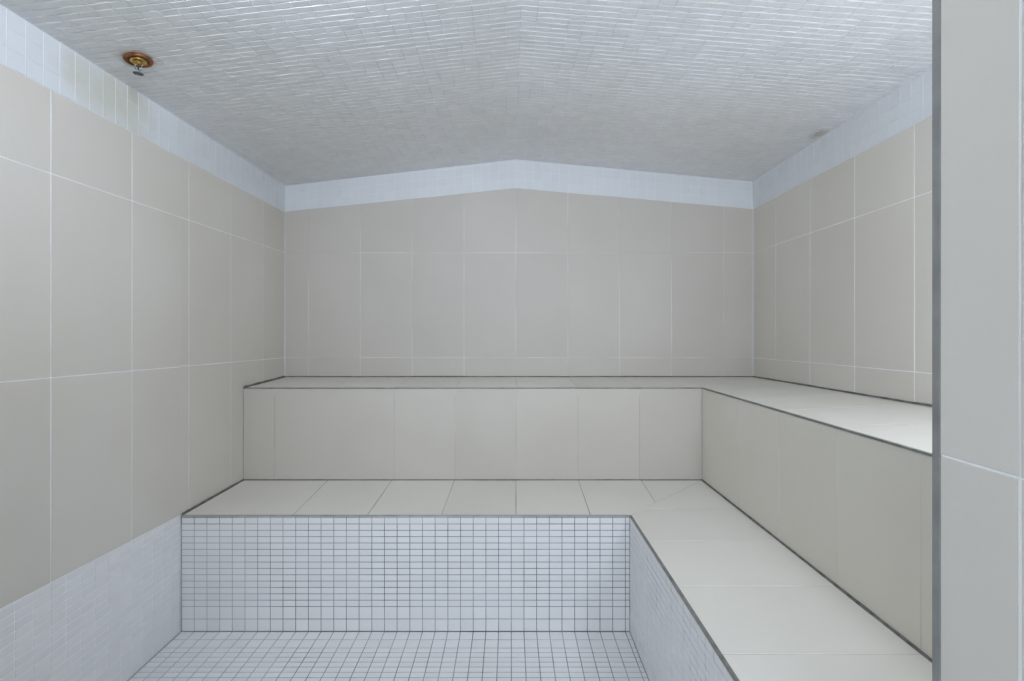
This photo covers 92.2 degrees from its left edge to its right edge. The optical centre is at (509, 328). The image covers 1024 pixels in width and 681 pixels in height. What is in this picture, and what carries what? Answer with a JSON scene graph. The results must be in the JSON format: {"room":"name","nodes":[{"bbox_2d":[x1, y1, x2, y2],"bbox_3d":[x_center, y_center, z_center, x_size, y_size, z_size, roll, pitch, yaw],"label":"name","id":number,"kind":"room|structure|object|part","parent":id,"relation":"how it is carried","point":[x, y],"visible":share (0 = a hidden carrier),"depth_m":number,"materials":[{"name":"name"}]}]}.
{"room":"spa","nodes":[
{"label":"spa","id":0,"kind":"room"},
{"bbox_2d":[0,64,284,680],"bbox_3d":[-1.356,0.184,1.752,0.102,2.032,2.216,0,0,0],"label":"wall","id":1,"kind":"structure","parent":0,"point":[142,289],"depth_m":1.60,"materials":[{"name":"beige tile"}]},
{"bbox_2d":[0,4,284,211],"bbox_3d":[-1.308,-0.756,1.752,0.008,0.151,2.216,0,0,0],"label":"trim","id":2,"kind":"structure","parent":1,"relation":"attached to","point":[25,49],"depth_m":1.63,"materials":[{"name":"white tile"}]},
{"bbox_2d":[127,631,649,680],"bbox_3d":[0.052,1.240,0.680,2.916,0.081,4.560,0,0,0],"label":"floor","id":3,"kind":"structure","parent":0,"point":[190,655],"depth_m":1.81,"materials":[{"name":"white tile"}]},
{"bbox_2d":[181,479,931,680],"bbox_3d":[-0.182,0.965,1.529,2.244,0.468,1.766,0,0,0],"label":"tiled bench","id":4,"kind":"object","parent":3,"relation":"on","point":[703,591],"visible":1,"depth_m":1.96,"materials":[{"name":"beige tile"}]},
{"bbox_3d":[-0.414,0.740,1.956,1.779,0.005,0.005,0,0,0],"label":"edge trim","id":5,"kind":"part","parent":4,"relation":"part of","materials":[{"name":"metal"}]},
{"bbox_2d":[243,376,931,657],"bbox_3d":[0.052,0.487,1.752,2.712,0.501,2.212,0,0,0],"label":"tiled bench","id":6,"kind":"object","parent":4,"relation":"on","point":[843,479],"visible":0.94,"depth_m":2.41,"materials":[{"name":"beige tile"}]},
{"bbox_3d":[-0.182,0.289,2.413,2.244,0.005,0.006,0,0,0],"label":"edge trim","id":7,"kind":"part","parent":6,"relation":"part of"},
{"bbox_3d":[0.052,0.285,1.752,2.712,0.079,2.212,0,0,0],"label":"seat","id":8,"kind":"part","parent":6,"relation":"part of","materials":[{"name":"beige tile"}]},
{"bbox_3d":[0.943,0.284,1.528,0.010,0.016,1.764,0,0,0],"label":"edge trim","id":9,"kind":"part","parent":6,"relation":"part of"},
{"bbox_3d":[0.478,0.740,1.300,0.009,0.005,1.307,0,0,0],"label":"edge trim","id":10,"kind":"part","parent":4,"relation":"part of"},
{"bbox_2d":[0,0,931,184],"bbox_3d":[0.051,-0.949,1.330,2.733,0.234,3.260,0,0,0],"label":"ceiling","id":11,"kind":"structure","parent":0,"point":[302,91],"depth_m":1.76,"materials":[{"name":"white tile"}]},
{"bbox_2d":[123,53,153,75],"bbox_3d":[-1.165,-0.825,1.545,0.078,0.050,0.078,0,0,0],"label":"sprinkler","id":12,"kind":"object","parent":11,"relation":"attached to","point":[137,60],"visible":1,"depth_m":1.54,"materials":[{"name":"gold metal"}]},
{"bbox_2d":[285,188,752,375],"bbox_3d":[0.052,0.107,2.910,2.716,2.185,0.101,0,0,0],"label":"wall","id":13,"kind":"structure","parent":0,"point":[513,281],"depth_m":2.86,"materials":[{"name":"beige tile"}]},
{"bbox_2d":[285,159,752,211],"bbox_3d":[0.052,-0.833,2.862,2.716,0.304,0.007,0,0,0],"label":"trim","id":14,"kind":"structure","parent":13,"relation":"attached to","point":[515,173],"depth_m":2.86,"materials":[{"name":"white tile"}]},
{"bbox_2d":[753,115,931,403],"bbox_3d":[1.460,0.155,1.752,0.102,2.089,2.216,0,0,0],"label":"wall","id":15,"kind":"structure","parent":0,"point":[842,258],"depth_m":2.02,"materials":[{"name":"beige tile"}]},
{"bbox_2d":[753,68,931,208],"bbox_3d":[1.412,-0.793,1.752,0.008,0.192,2.216,0,0,0],"label":"trim","id":16,"kind":"structure","parent":15,"relation":"attached to","point":[910,104],"depth_m":2.01,"materials":[{"name":"white tile"}]},
{"bbox_2d":[941,0,1023,680],"bbox_3d":[0.052,0.107,0.172,2.716,2.185,0.944,0,0,0],"label":"wall","id":17,"kind":"structure","parent":0,"point":[982,41],"depth_m":0.58,"materials":[{"name":"beige tile"}]},
{"bbox_2d":[932,0,940,680],"bbox_3d":[0.559,0.250,0.641,0.011,1.900,0.011,0,0,0],"label":"trim","id":18,"kind":"structure","parent":17,"relation":"attached to","point":[936,4],"depth_m":0.64,"materials":[{"name":"grey metal"}]}
]}

